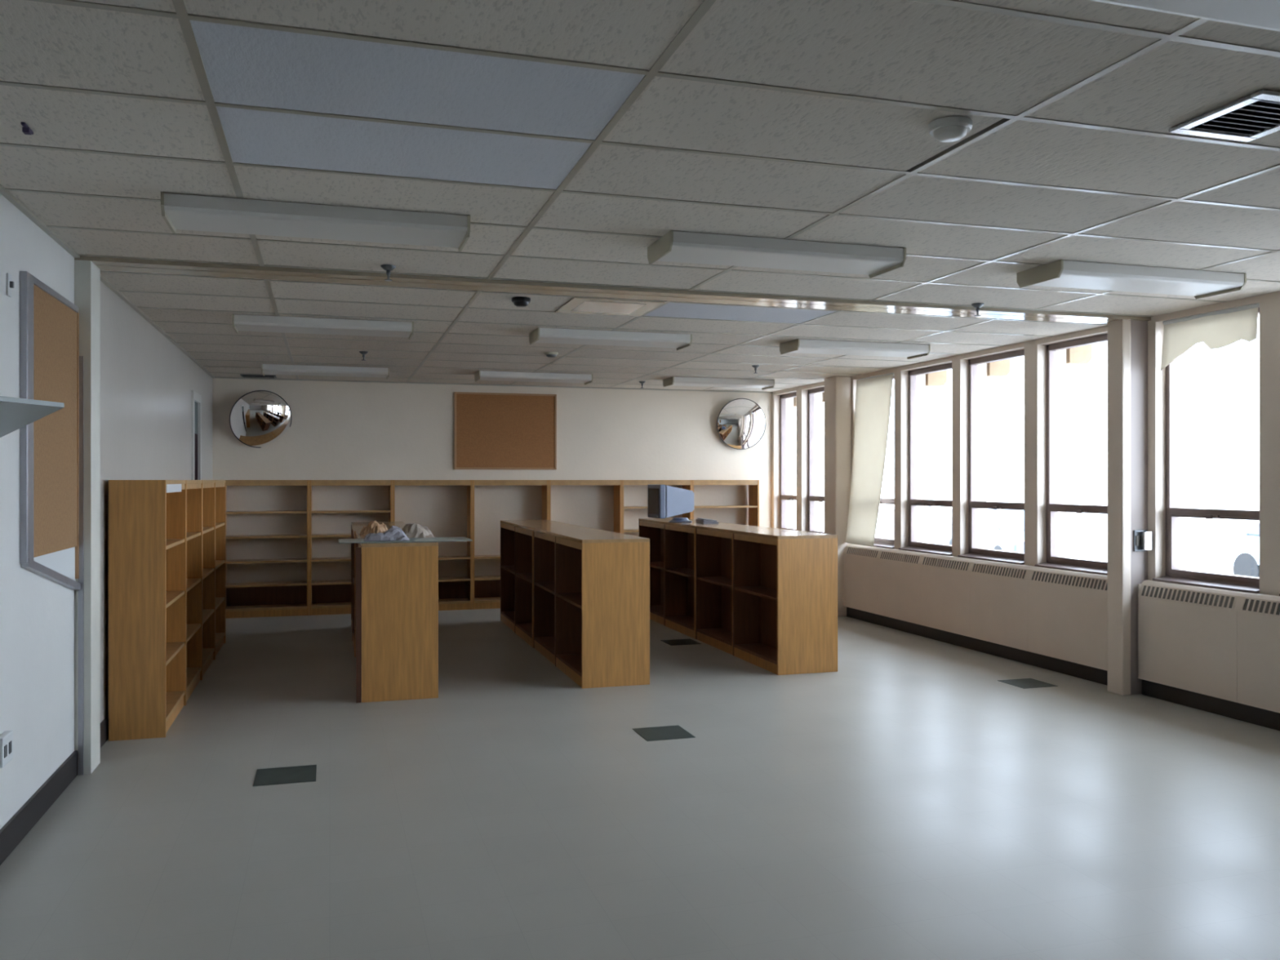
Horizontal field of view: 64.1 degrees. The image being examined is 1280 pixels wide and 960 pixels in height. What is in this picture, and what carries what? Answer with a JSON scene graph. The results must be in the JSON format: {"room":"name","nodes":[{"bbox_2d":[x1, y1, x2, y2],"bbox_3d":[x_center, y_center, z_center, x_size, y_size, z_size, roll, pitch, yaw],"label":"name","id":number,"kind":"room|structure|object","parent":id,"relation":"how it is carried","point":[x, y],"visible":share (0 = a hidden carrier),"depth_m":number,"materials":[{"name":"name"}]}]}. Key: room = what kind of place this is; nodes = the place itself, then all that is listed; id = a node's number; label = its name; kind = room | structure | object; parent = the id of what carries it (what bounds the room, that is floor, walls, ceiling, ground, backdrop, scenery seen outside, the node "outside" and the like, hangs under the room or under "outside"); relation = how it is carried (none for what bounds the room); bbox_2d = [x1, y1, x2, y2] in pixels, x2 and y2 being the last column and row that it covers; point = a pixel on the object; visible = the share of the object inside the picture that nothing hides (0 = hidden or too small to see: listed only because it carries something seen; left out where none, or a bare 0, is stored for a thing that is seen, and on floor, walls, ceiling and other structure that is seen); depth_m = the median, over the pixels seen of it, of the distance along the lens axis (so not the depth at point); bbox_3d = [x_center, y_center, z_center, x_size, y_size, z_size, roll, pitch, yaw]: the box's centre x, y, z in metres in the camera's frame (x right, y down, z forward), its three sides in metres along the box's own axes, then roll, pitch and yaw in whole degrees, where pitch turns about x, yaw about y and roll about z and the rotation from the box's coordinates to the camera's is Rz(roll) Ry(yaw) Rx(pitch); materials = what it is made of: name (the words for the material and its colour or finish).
{"room":"empty library room","nodes":[
{"label":"empty library room","id":0,"kind":"room"},
{"bbox_2d":[0,193,212,829],"bbox_3d":[-2.588,0.000,3.995,0.150,3.000,15.550,0,0,-17],"label":"wall","id":1,"kind":"structure","parent":0,"point":[37,611],"depth_m":4.90,"materials":[{"name":"paint"}]},
{"bbox_2d":[0,730,13,768],"bbox_3d":[-2.499,1.058,4.017,0.033,0.115,0.140,0,0,-17],"label":"outlet box","id":2,"kind":"object","parent":1,"relation":"attached to","point":[6,737],"visible":1,"depth_m":4.00,"materials":[{"name":"white plastic"}]},
{"bbox_2d":[4,744,7,758],"bbox_3d":[-2.473,1.058,3.983,0.003,0.045,0.030,0,0,-17],"label":"socket","id":3,"kind":"object","parent":2,"relation":"attached to","point":[5,745],"depth_m":3.98,"materials":[{"name":"grey"}]},
{"bbox_2d":[6,272,13,297],"bbox_3d":[-2.537,-0.785,4.118,0.020,0.090,0.045,0,0,-17],"label":"wall switch","id":4,"kind":"object","parent":1,"relation":"attached to","point":[10,284],"visible":1,"depth_m":4.11,"materials":[{"name":"white plastic"}]},
{"bbox_2d":[6,272,11,297],"bbox_3d":[-2.542,-0.785,4.116,0.008,0.090,0.045,0,0,-17],"label":"switch plate","id":5,"kind":"object","parent":4,"relation":"attached to","point":[8,276],"depth_m":4.11,"materials":[{"name":"white plastic"}]},
{"bbox_2d":[0,395,64,437],"bbox_3d":[-1.819,-0.146,2.875,0.670,0.053,2.560,0,0,-17],"label":"wall shelf","id":6,"kind":"object","parent":1,"relation":"attached to","point":[15,413],"visible":1,"depth_m":2.41,"materials":[{"name":"grey"}]},
{"bbox_2d":[19,271,80,590],"bbox_3d":[-2.718,-0.158,4.733,0.030,1.435,0.957,0,0,-17],"label":"cork board","id":7,"kind":"object","parent":1,"relation":"attached to","point":[49,322],"visible":0.93,"depth_m":4.66,"materials":[{"name":"brown"}]},
{"bbox_2d":[0,715,108,865],"bbox_3d":[-2.220,1.438,3.067,0.014,0.125,13.560,0,0,-17],"label":"baseboard","id":8,"kind":"structure","parent":1,"relation":"attached to","point":[22,822],"depth_m":4.51,"materials":[{"name":"black"}]},
{"bbox_2d":[78,355,83,775],"bbox_3d":[-2.843,0.435,5.194,0.024,2.130,0.008,0,0,-17],"label":"trim","id":9,"kind":"structure","parent":1,"relation":"attached to","point":[81,357],"depth_m":5.19,"materials":[{"name":"metal"}]},
{"bbox_2d":[74,259,100,774],"bbox_3d":[-2.869,0.191,5.305,0.075,2.618,0.220,0,0,-17],"label":"column","id":10,"kind":"structure","parent":1,"relation":"attached to","point":[86,273],"depth_m":5.21,"materials":[{"name":"paint"}]},
{"bbox_2d":[194,400,197,479],"bbox_3d":[-4.295,0.370,9.862,0.085,2.260,0.450,0,0,-17],"label":"door","id":11,"kind":"structure","parent":1,"relation":"in","point":[195,402],"depth_m":9.91,"materials":[{"name":"black"}]},
{"bbox_2d":[191,390,201,479],"bbox_3d":[-4.309,0.330,9.864,0.070,2.340,0.620,0,0,-17],"label":"trim","id":12,"kind":"structure","parent":1,"relation":"attached to","point":[196,397],"depth_m":9.96,"materials":[{"name":"white metal"}]},
{"bbox_2d":[212,377,772,582],"bbox_3d":[-1.397,0.000,12.405,7.020,3.000,0.150,0,0,-17],"label":"wall","id":13,"kind":"structure","parent":0,"point":[338,430],"depth_m":12.03,"materials":[{"name":"paint"}]},
{"bbox_2d":[229,390,291,448],"bbox_3d":[-4.215,-0.676,11.364,0.662,0.633,0.235,0,0,-29],"label":"convex mirror","id":14,"kind":"object","parent":13,"relation":"attached to","point":[258,419],"visible":1,"depth_m":11.30,"materials":[{"name":"white mirror"}]},
{"bbox_2d":[453,391,556,469],"bbox_3d":[-1.605,-0.583,12.247,1.230,0.915,0.030,0,0,-17],"label":"cork board","id":15,"kind":"object","parent":13,"relation":"attached to","point":[492,430],"visible":1,"depth_m":12.24,"materials":[{"name":"brown"}]},
{"bbox_2d":[716,398,765,449],"bbox_3d":[1.295,-0.716,13.042,0.656,0.653,0.195,0,0,-17],"label":"convex mirror","id":16,"kind":"object","parent":13,"relation":"attached to","point":[741,422],"visible":1,"depth_m":12.98,"materials":[{"name":"white mirror"}]},
{"bbox_2d":[0,0,1279,391],"bbox_3d":[0.792,-1.394,4.944,7.170,0.511,15.700,0,0,-17],"label":"ceiling","id":17,"kind":"structure","parent":0,"point":[572,136],"depth_m":3.64,"materials":[{"name":"grey"}]},
{"bbox_2d":[21,121,33,134],"bbox_3d":[-1.983,-1.131,3.306,0.020,0.023,0.100,0,0,-17],"label":"ceiling hook","id":18,"kind":"object","parent":17,"relation":"attached to","point":[26,130],"visible":1,"depth_m":3.29,"materials":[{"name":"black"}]},
{"bbox_2d":[240,373,276,377],"bbox_3d":[-4.156,-1.129,11.133,0.360,0.018,0.200,0,0,-17],"label":"ceiling vent","id":19,"kind":"object","parent":17,"relation":"in","point":[241,375],"visible":1,"depth_m":11.08,"materials":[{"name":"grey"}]},
{"bbox_2d":[160,191,470,252],"bbox_3d":[-1.366,-1.096,4.393,1.220,0.088,0.360,0,0,-17],"label":"ceiling light","id":20,"kind":"object","parent":17,"relation":"attached to","point":[179,211],"visible":1,"depth_m":4.29,"materials":[{"name":"beige"}]},
{"bbox_2d":[231,313,413,340],"bbox_3d":[-2.267,-1.096,7.359,1.220,0.088,0.360,0,0,-17],"label":"ceiling light","id":21,"kind":"object","parent":17,"relation":"attached to","point":[240,322],"visible":1,"depth_m":7.24,"materials":[{"name":"beige"}]},
{"bbox_2d":[261,364,389,379],"bbox_3d":[-3.180,-1.096,10.363,1.220,0.088,0.360,0,0,-17],"label":"ceiling light","id":22,"kind":"object","parent":17,"relation":"attached to","point":[269,369],"visible":1,"depth_m":10.24,"materials":[{"name":"beige"}]},
{"bbox_2d":[359,351,368,360],"bbox_3d":[-2.455,-1.101,9.078,0.080,0.077,0.079,0,0,-17],"label":"sprinkler","id":23,"kind":"object","parent":17,"relation":"attached to","point":[363,353],"visible":1,"depth_m":9.06,"materials":[{"name":"grey"}]},
{"bbox_2d":[380,264,395,281],"bbox_3d":[-1.341,-1.101,5.445,0.080,0.077,0.079,0,0,-17],"label":"sprinkler","id":24,"kind":"object","parent":17,"relation":"attached to","point":[388,268],"visible":1,"depth_m":5.43,"materials":[{"name":"grey"}]},
{"bbox_2d":[511,296,530,306],"bbox_3d":[-0.746,-1.115,6.410,0.120,0.050,0.120,0,0,-17],"label":"sensor","id":25,"kind":"object","parent":17,"relation":"attached to","point":[519,301],"visible":1,"depth_m":6.37,"materials":[{"name":"black"}]},
{"bbox_2d":[474,370,592,385],"bbox_3d":[-1.142,-1.096,10.982,1.220,0.088,0.360,0,0,-17],"label":"ceiling light","id":26,"kind":"object","parent":17,"relation":"attached to","point":[587,379],"visible":1,"depth_m":10.85,"materials":[{"name":"beige"}]},
{"bbox_2d":[544,351,558,357],"bbox_3d":[-0.793,-1.120,9.145,0.120,0.040,0.120,0,0,-17],"label":"smoke detector","id":27,"kind":"object","parent":17,"relation":"attached to","point":[549,354],"visible":1,"depth_m":9.11,"materials":[{"name":"beige"}]},
{"bbox_2d":[555,297,665,316],"bbox_3d":[-0.208,-1.139,6.735,0.594,0.010,0.584,0,0,-17],"label":"ceiling vent","id":28,"kind":"object","parent":17,"relation":"in","point":[575,305],"visible":1,"depth_m":6.71,"materials":[{"name":"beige metal"}]},
{"bbox_2d":[528,327,692,350],"bbox_3d":[-0.229,-1.096,7.978,1.220,0.088,0.360,0,0,-17],"label":"ceiling light","id":29,"kind":"object","parent":17,"relation":"attached to","point":[553,335],"visible":1,"depth_m":7.86,"materials":[{"name":"beige"}]},
{"bbox_2d":[74,256,1151,324],"bbox_3d":[0.316,-1.139,6.288,6.740,0.042,0.250,0,0,-17],"label":"ceiling beam","id":30,"kind":"structure","parent":17,"relation":"attached to","point":[106,264],"depth_m":6.04,"materials":[{"name":"paint"}]},
{"bbox_2d":[662,376,774,390],"bbox_3d":[0.896,-1.096,11.601,1.220,0.088,0.360,0,0,-17],"label":"ceiling light","id":31,"kind":"object","parent":17,"relation":"attached to","point":[673,381],"visible":1,"depth_m":11.48,"materials":[{"name":"beige"}]},
{"bbox_2d":[647,230,906,278],"bbox_3d":[0.672,-1.096,5.012,1.220,0.088,0.360,0,0,-17],"label":"ceiling light","id":32,"kind":"object","parent":17,"relation":"attached to","point":[873,261],"visible":1,"depth_m":4.91,"materials":[{"name":"beige"}]},
{"bbox_2d":[779,338,930,359],"bbox_3d":[1.809,-1.096,8.597,1.220,0.088,0.360,0,0,-17],"label":"ceiling light","id":33,"kind":"object","parent":17,"relation":"attached to","point":[909,351],"visible":1,"depth_m":8.48,"materials":[{"name":"beige"}]},
{"bbox_2d":[928,115,972,142],"bbox_3d":[0.992,-1.116,3.270,0.136,0.048,0.136,0,0,-17],"label":"smoke detector","id":34,"kind":"object","parent":17,"relation":"attached to","point":[948,129],"visible":1,"depth_m":3.23,"materials":[{"name":"white plastic"}]},
{"bbox_2d":[971,302,984,316],"bbox_3d":[2.189,-1.101,6.622,0.080,0.077,0.079,0,0,-17],"label":"sprinkler","id":35,"kind":"object","parent":17,"relation":"attached to","point":[977,305],"visible":1,"depth_m":6.61,"materials":[{"name":"grey"}]},
{"bbox_2d":[1016,259,1246,299],"bbox_3d":[2.710,-1.096,5.631,1.220,0.088,0.360,0,0,-17],"label":"ceiling light","id":36,"kind":"object","parent":17,"relation":"attached to","point":[1199,284],"visible":1,"depth_m":5.53,"materials":[{"name":"beige"}]},
{"bbox_2d":[1089,0,1279,31],"bbox_3d":[1.506,-1.096,2.266,1.220,0.088,0.360,0,0,-17],"label":"ceiling light","id":37,"kind":"object","parent":17,"relation":"attached to","point":[1260,14],"visible":1,"depth_m":2.32,"materials":[{"name":"beige"}]},
{"bbox_2d":[1168,89,1279,142],"bbox_3d":[1.920,-1.133,3.191,0.330,0.015,0.350,0,0,-17],"label":"ceiling vent","id":38,"kind":"object","parent":17,"relation":"in","point":[1256,115],"visible":1,"depth_m":3.23,"materials":[{"name":"silver metal"}]},
{"bbox_2d":[0,608,1279,959],"bbox_3d":[0.792,1.559,4.944,7.170,0.122,15.700,0,0,-17],"label":"floor","id":39,"kind":"structure","parent":0,"point":[920,797],"depth_m":4.58,"materials":[{"name":"grey tile"}]},
{"bbox_2d":[108,480,186,741],"bbox_3d":[-3.038,0.750,6.340,0.302,1.500,0.898,0,0,-17],"label":"bookcase","id":40,"kind":"object","parent":39,"relation":"on","point":[147,518],"visible":1,"depth_m":5.92,"materials":[{"name":"brown wood"}]},
{"bbox_2d":[186,480,202,704],"bbox_3d":[-3.301,0.750,7.202,0.300,1.500,0.898,0,0,-17],"label":"bookcase","id":41,"kind":"object","parent":39,"relation":"on","point":[193,487],"visible":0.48,"depth_m":7.63,"materials":[{"name":"brown wood"}]},
{"bbox_2d":[202,480,215,675],"bbox_3d":[-3.564,0.750,8.065,0.300,1.500,0.898,0,0,-17],"label":"bookcase","id":42,"kind":"object","parent":39,"relation":"on","point":[208,486],"visible":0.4,"depth_m":8.50,"materials":[{"name":"brown wood"}]},
{"bbox_2d":[215,480,225,656],"bbox_3d":[-3.826,0.750,8.928,0.300,1.500,0.898,0,0,-17],"label":"bookcase","id":43,"kind":"object","parent":39,"relation":"on","point":[220,484],"visible":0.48,"depth_m":9.37,"materials":[{"name":"brown wood"}]},
{"bbox_2d":[225,480,309,618],"bbox_3d":[-4.136,0.750,11.322,0.898,1.500,0.300,0,0,-17],"label":"bookcase","id":44,"kind":"object","parent":39,"relation":"on","point":[286,598],"visible":0.8,"depth_m":11.29,"materials":[{"name":"brown wood"}]},
{"bbox_2d":[309,480,392,615],"bbox_3d":[-3.275,0.750,11.583,0.898,1.500,0.300,0,0,-17],"label":"bookcase","id":45,"kind":"object","parent":39,"relation":"on","point":[326,597],"visible":0.7,"depth_m":11.47,"materials":[{"name":"brown wood"}]},
{"bbox_2d":[355,530,365,657],"bbox_3d":[-2.033,0.965,8.290,0.510,1.070,0.925,0,0,-17],"label":"bookcase","id":46,"kind":"object","parent":39,"relation":"on","point":[357,532],"visible":0.14,"depth_m":8.65,"materials":[{"name":"brown wood"}]},
{"bbox_2d":[360,520,387,535],"bbox_3d":[-2.073,0.371,7.992,0.231,0.114,0.294,0,0,-17],"label":"heap","id":47,"kind":"object","parent":46,"relation":"on","point":[373,526],"visible":0.83,"depth_m":7.90,"materials":[{"name":"brown"}]},
{"bbox_2d":[352,525,404,657],"bbox_3d":[-2.310,0.965,9.177,0.510,1.070,0.925,0,0,-17],"label":"bookcase","id":48,"kind":"object","parent":39,"relation":"on","point":[354,527],"visible":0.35,"depth_m":9.38,"materials":[{"name":"brown wood"}]},
{"bbox_2d":[351,521,406,631],"bbox_3d":[-2.572,0.965,10.070,0.510,1.070,0.925,0,0,-17],"label":"bookcase","id":49,"kind":"object","parent":39,"relation":"on","point":[357,523],"visible":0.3,"depth_m":10.42,"materials":[{"name":"brown wood"}]},
{"bbox_2d":[355,536,438,702],"bbox_3d":[-1.783,0.965,7.393,0.545,1.070,0.926,0,0,-17],"label":"bookcase","id":50,"kind":"object","parent":39,"relation":"on","point":[397,584],"visible":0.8,"depth_m":6.95,"materials":[{"name":"brown wood"}]},
{"bbox_2d":[338,537,472,543],"bbox_3d":[-1.666,0.425,7.238,0.900,0.007,0.420,0,0,-17],"label":"plastic sheet","id":51,"kind":"object","parent":50,"relation":"on","point":[429,539],"visible":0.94,"depth_m":7.16,"materials":[{"name":"plastic"}]},
{"bbox_2d":[363,525,409,541],"bbox_3d":[-1.776,0.369,7.153,0.318,0.101,0.254,0,0,-17],"label":"heap","id":52,"kind":"object","parent":51,"relation":"on","point":[394,533],"visible":1,"depth_m":7.08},
{"bbox_2d":[399,523,434,537],"bbox_3d":[-1.708,0.374,7.685,0.319,0.107,0.340,0,0,-17],"label":"heap","id":53,"kind":"object","parent":50,"relation":"on","point":[411,530],"visible":0.71,"depth_m":7.57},
{"bbox_2d":[392,480,472,610],"bbox_3d":[-2.414,0.750,11.845,0.898,1.500,0.300,0,0,-17],"label":"bookcase","id":54,"kind":"object","parent":39,"relation":"on","point":[454,593],"visible":0.63,"depth_m":11.83,"materials":[{"name":"brown wood"}]},
{"bbox_2d":[472,480,548,609],"bbox_3d":[-1.553,0.750,12.107,0.898,1.500,0.300,0,0,-17],"label":"bookcase","id":55,"kind":"object","parent":39,"relation":"on","point":[486,589],"visible":0.36,"depth_m":12.01,"materials":[{"name":"brown wood"}]},
{"bbox_2d":[500,520,564,631],"bbox_3d":[-1.112,0.965,10.534,0.510,1.070,0.925,0,0,-17],"label":"bookcase","id":56,"kind":"object","parent":39,"relation":"on","point":[507,526],"visible":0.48,"depth_m":10.89,"materials":[{"name":"brown wood"}]},
{"bbox_2d":[514,523,585,648],"bbox_3d":[-0.850,0.965,9.642,0.510,1.070,0.925,0,0,-17],"label":"bookcase","id":57,"kind":"object","parent":39,"relation":"on","point":[523,533],"visible":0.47,"depth_m":10.00,"materials":[{"name":"brown wood"}]},
{"bbox_2d":[533,527,613,665],"bbox_3d":[-0.573,0.965,8.754,0.510,1.070,0.925,0,0,-17],"label":"bookcase","id":58,"kind":"object","parent":39,"relation":"on","point":[544,538],"visible":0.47,"depth_m":9.12,"materials":[{"name":"brown wood"}]},
{"bbox_2d":[548,480,622,533],"bbox_3d":[-0.692,0.750,12.368,0.898,1.500,0.300,0,0,-17],"label":"bookcase","id":59,"kind":"object","parent":39,"relation":"on","point":[617,484],"visible":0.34,"depth_m":12.34,"materials":[{"name":"brown wood"}]},
{"bbox_2d":[555,532,649,688],"bbox_3d":[-0.306,0.965,7.863,0.510,1.070,0.925,0,0,-17],"label":"bookcase","id":60,"kind":"object","parent":39,"relation":"on","point":[602,580],"visible":1,"depth_m":7.45,"materials":[{"name":"brown wood"}]},
{"bbox_2d":[622,480,692,533],"bbox_3d":[0.170,0.750,12.630,0.898,1.500,0.300,0,0,-17],"label":"bookcase","id":61,"kind":"object","parent":39,"relation":"on","point":[686,484],"visible":0.19,"depth_m":12.48,"materials":[{"name":"brown wood"}]},
{"bbox_2d":[638,518,696,625],"bbox_3d":[0.364,0.965,11.035,0.510,1.070,0.925,0,0,-17],"label":"bookcase","id":62,"kind":"object","parent":39,"relation":"on","point":[653,529],"visible":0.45,"depth_m":11.41,"materials":[{"name":"brown wood"}]},
{"bbox_2d":[664,521,740,639],"bbox_3d":[0.626,0.965,10.143,0.510,1.070,0.925,0,0,-17],"label":"bookcase","id":63,"kind":"object","parent":39,"relation":"on","point":[679,537],"visible":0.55,"depth_m":10.50,"materials":[{"name":"brown wood"}]},
{"bbox_2d":[648,484,693,522],"bbox_3d":[0.329,0.237,10.395,0.416,0.385,0.380,0,0,-19],"label":"computer monitor","id":64,"kind":"object","parent":63,"relation":"on","point":[664,501],"visible":1,"depth_m":10.25,"materials":[{"name":"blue plastic"}]},
{"bbox_2d":[696,517,718,524],"bbox_3d":[0.673,0.408,10.238,0.150,0.044,0.420,0,0,-7],"label":"keyboard","id":65,"kind":"object","parent":63,"relation":"on","point":[704,521],"visible":1,"depth_m":10.04,"materials":[{"name":"grey plastic"}]},
{"bbox_2d":[692,480,759,526],"bbox_3d":[1.031,0.750,12.891,0.898,1.500,0.300,0,0,-17],"label":"bookcase","id":66,"kind":"object","parent":39,"relation":"on","point":[753,485],"visible":0.28,"depth_m":12.87,"materials":[{"name":"brown wood"}]},
{"bbox_2d":[695,524,786,655],"bbox_3d":[0.903,0.965,9.255,0.510,1.070,0.925,0,0,-17],"label":"bookcase","id":67,"kind":"object","parent":39,"relation":"on","point":[713,544],"visible":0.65,"depth_m":9.61,"materials":[{"name":"brown wood"}]},
{"bbox_2d":[733,529,837,675],"bbox_3d":[1.170,0.965,8.364,0.510,1.070,0.925,0,0,-17],"label":"bookcase","id":68,"kind":"object","parent":39,"relation":"on","point":[785,581],"visible":1,"depth_m":7.97,"materials":[{"name":"brown wood"}]},
{"bbox_2d":[844,543,1107,685],"bbox_3d":[2.565,1.100,10.263,0.083,0.800,6.212,0,0,-17],"label":"heater cover","id":69,"kind":"object","parent":39,"relation":"on","point":[1050,619],"visible":0.67,"depth_m":8.76,"materials":[{"name":"beige"}]},
{"bbox_2d":[845,546,879,557],"bbox_3d":[2.359,0.769,10.852,0.032,0.068,0.658,0,0,-17],"label":"grille","id":70,"kind":"object","parent":69,"relation":"attached to","point":[851,552],"depth_m":10.85,"materials":[{"name":"grey"}]},
{"bbox_2d":[879,551,920,564],"bbox_3d":[2.575,0.769,10.142,0.032,0.068,0.723,0,0,-17],"label":"grille","id":71,"kind":"object","parent":69,"relation":"attached to","point":[892,557],"depth_m":10.12,"materials":[{"name":"grey"}]},
{"bbox_2d":[921,556,970,570],"bbox_3d":[2.804,0.769,9.388,0.032,0.068,0.738,0,0,-17],"label":"grille","id":72,"kind":"object","parent":69,"relation":"attached to","point":[937,563],"depth_m":9.37,"materials":[{"name":"grey"}]},
{"bbox_2d":[970,563,1027,578],"bbox_3d":[3.031,0.769,8.642,0.032,0.068,0.728,0,0,-17],"label":"grille","id":73,"kind":"object","parent":69,"relation":"attached to","point":[994,571],"depth_m":8.63,"materials":[{"name":"grey"}]},
{"bbox_2d":[1030,571,1107,591],"bbox_3d":[3.282,0.769,7.817,0.032,0.068,0.863,0,0,-17],"label":"grille","id":74,"kind":"object","parent":69,"relation":"attached to","point":[1079,581],"depth_m":7.80,"materials":[{"name":"grey"}]},
{"bbox_2d":[1107,319,1130,695],"bbox_3d":[3.366,0.180,7.179,0.075,2.640,0.150,0,0,-17],"label":"column","id":75,"kind":"structure","parent":39,"relation":"on","point":[1118,331],"depth_m":7.12,"materials":[{"name":"paint"}]},
{"bbox_2d":[1137,579,1279,730],"bbox_3d":[4.822,1.100,2.832,0.083,0.800,9.015,0,0,-17],"label":"heater cover","id":76,"kind":"object","parent":39,"relation":"on","point":[1211,650],"visible":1,"depth_m":6.55,"materials":[{"name":"beige"}]},
{"bbox_2d":[1139,585,1236,608],"bbox_3d":[3.606,0.769,6.750,0.032,0.068,0.773,0,0,-17],"label":"grille","id":77,"kind":"object","parent":76,"relation":"attached to","point":[1181,595],"depth_m":6.72,"materials":[{"name":"grey"}]},
{"bbox_2d":[1240,598,1279,615],"bbox_3d":[3.841,0.769,5.975,0.032,0.068,0.743,0,0,-17],"label":"grille","id":78,"kind":"object","parent":76,"relation":"attached to","point":[1249,606],"depth_m":6.21,"materials":[{"name":"grey"}]},
{"bbox_2d":[772,291,1279,595],"bbox_3d":[4.088,0.000,5.945,0.280,3.000,15.400,0,0,-17],"label":"wall","id":79,"kind":"structure","parent":0,"point":[1035,351],"depth_m":8.35,"materials":[{"name":"paint"}]},
{"bbox_2d":[0,183,773,393],"bbox_3d":[0.730,-1.136,4.925,6.740,0.016,15.400,0,0,-17],"label":"trim","id":80,"kind":"structure","parent":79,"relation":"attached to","point":[3,192],"depth_m":7.54,"materials":[{"name":"metal"}]},
{"bbox_2d":[780,392,795,530],"bbox_3d":[1.893,-0.200,12.918,0.186,1.800,0.660,0,0,-17],"label":"window","id":81,"kind":"structure","parent":79,"relation":"in","point":[784,496],"depth_m":13.21,"materials":[{"name":"brown metal"}]},
{"bbox_2d":[808,386,824,533],"bbox_3d":[2.153,-0.200,12.062,0.186,1.800,0.830,0,0,-17],"label":"window","id":82,"kind":"structure","parent":79,"relation":"in","point":[812,498],"depth_m":12.44,"materials":[{"name":"brown metal"}]},
{"bbox_2d":[824,376,851,616],"bbox_3d":[2.196,0.180,11.348,0.200,2.640,0.280,0,0,-17],"label":"column","id":83,"kind":"structure","parent":79,"relation":"attached to","point":[837,389],"depth_m":11.22,"materials":[{"name":"paint"}]},
{"bbox_2d":[873,375,893,548],"bbox_3d":[2.528,-0.200,10.828,0.186,1.800,0.850,0,0,-17],"label":"window","id":84,"kind":"structure","parent":79,"relation":"in","point":[878,542],"depth_m":10.69,"materials":[{"name":"brown metal"}]},
{"bbox_2d":[845,372,893,546],"bbox_3d":[2.405,-0.203,10.913,0.154,1.806,0.995,0,0,-17],"label":"window shade","id":85,"kind":"object","parent":84,"relation":"attached to","point":[873,393],"visible":0.98,"depth_m":10.86,"materials":[{"name":"fabric"}]},
{"bbox_2d":[898,363,951,555],"bbox_3d":[2.818,-0.200,9.876,0.186,1.800,0.880,0,0,-17],"label":"window","id":86,"kind":"structure","parent":79,"relation":"in","point":[914,545],"depth_m":10.25,"materials":[{"name":"brown metal"}]},
{"bbox_2d":[957,349,1024,564],"bbox_3d":[3.114,-0.200,8.902,0.186,1.800,0.895,0,0,-17],"label":"window","id":87,"kind":"structure","parent":79,"relation":"in","point":[974,552],"depth_m":9.28,"materials":[{"name":"brown metal"}]},
{"bbox_2d":[1035,333,1107,574],"bbox_3d":[3.417,-0.200,7.905,0.186,1.800,0.860,0,0,-17],"label":"window","id":88,"kind":"structure","parent":79,"relation":"in","point":[1053,561],"depth_m":8.27,"materials":[{"name":"brown metal"}]},
{"bbox_2d":[1130,320,1147,694],"bbox_3d":[3.476,0.180,7.212,0.155,2.640,0.120,0,0,-17],"label":"trim","id":89,"kind":"structure","parent":79,"relation":"attached to","point":[1139,329],"depth_m":7.15,"materials":[{"name":"beige"}]},
{"bbox_2d":[1133,529,1151,551],"bbox_3d":[3.511,0.425,7.131,0.115,0.150,0.055,0,0,-17],"label":"thermostat","id":90,"kind":"object","parent":79,"relation":"attached to","point":[1142,538],"visible":1,"depth_m":7.12,"materials":[{"name":"grey"}]},
{"bbox_2d":[1152,307,1259,593],"bbox_3d":[3.773,-0.200,6.733,0.186,1.800,0.830,0,0,-17],"label":"window","id":91,"kind":"structure","parent":79,"relation":"in","point":[1174,574],"depth_m":7.08,"materials":[{"name":"brown metal"}]},
{"bbox_2d":[1160,302,1259,370],"bbox_3d":[3.737,-0.933,6.727,0.039,0.346,0.770,0,0,-17],"label":"window shade","id":92,"kind":"object","parent":91,"relation":"attached to","point":[1219,329],"visible":1,"depth_m":6.69,"materials":[{"name":"fabric"}]},
{"bbox_3d":[4.662,-1.385,6.120,0.920,0.530,17.400,0,0,-17],"label":"roof eave","id":93,"kind":"object","parent":79,"relation":"attached to","visible":0},
{"bbox_2d":[925,370,946,386],"bbox_3d":[3.003,-1.205,10.444,0.220,0.490,0.140,0,0,-17],"label":"bracket","id":94,"kind":"object","parent":93,"relation":"attached to","point":[940,378],"visible":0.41,"depth_m":10.38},
{"bbox_2d":[986,359,1010,377],"bbox_3d":[3.297,-1.205,9.478,0.220,0.490,0.140,0,0,-17],"label":"bracket","id":95,"kind":"object","parent":93,"relation":"attached to","point":[999,368],"visible":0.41,"depth_m":9.41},
{"bbox_2d":[1066,344,1092,364],"bbox_3d":[3.605,-1.205,8.464,0.220,0.490,0.140,0,0,-17],"label":"bracket","id":96,"kind":"object","parent":93,"relation":"attached to","point":[1080,355],"visible":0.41,"depth_m":8.40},
{"label":"outside","id":97,"kind":"structure","parent":0,"visible":0},
{"bbox_2d":[793,506,1259,574],"bbox_3d":[27.109,1.975,23.914,54.220,0.050,90.000,0,0,-17],"label":"ground","id":98,"kind":"structure","parent":97,"point":[1204,535],"depth_m":39.68,"materials":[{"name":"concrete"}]},
{"bbox_2d":[942,508,1099,559],"bbox_3d":[7.988,1.225,21.867,1.720,1.450,4.286,0,0,-2],"label":"car","id":99,"kind":"object","parent":98,"relation":"on","point":[1005,527],"visible":0.26,"depth_m":20.53,"materials":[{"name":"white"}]},
{"bbox_2d":[1216,523,1259,577],"bbox_3d":[11.912,1.225,17.207,1.720,1.450,4.286,0,0,-7],"label":"car","id":100,"kind":"object","parent":98,"relation":"on","point":[1242,551],"visible":0.56,"depth_m":18.50,"materials":[{"name":"silver metal"}]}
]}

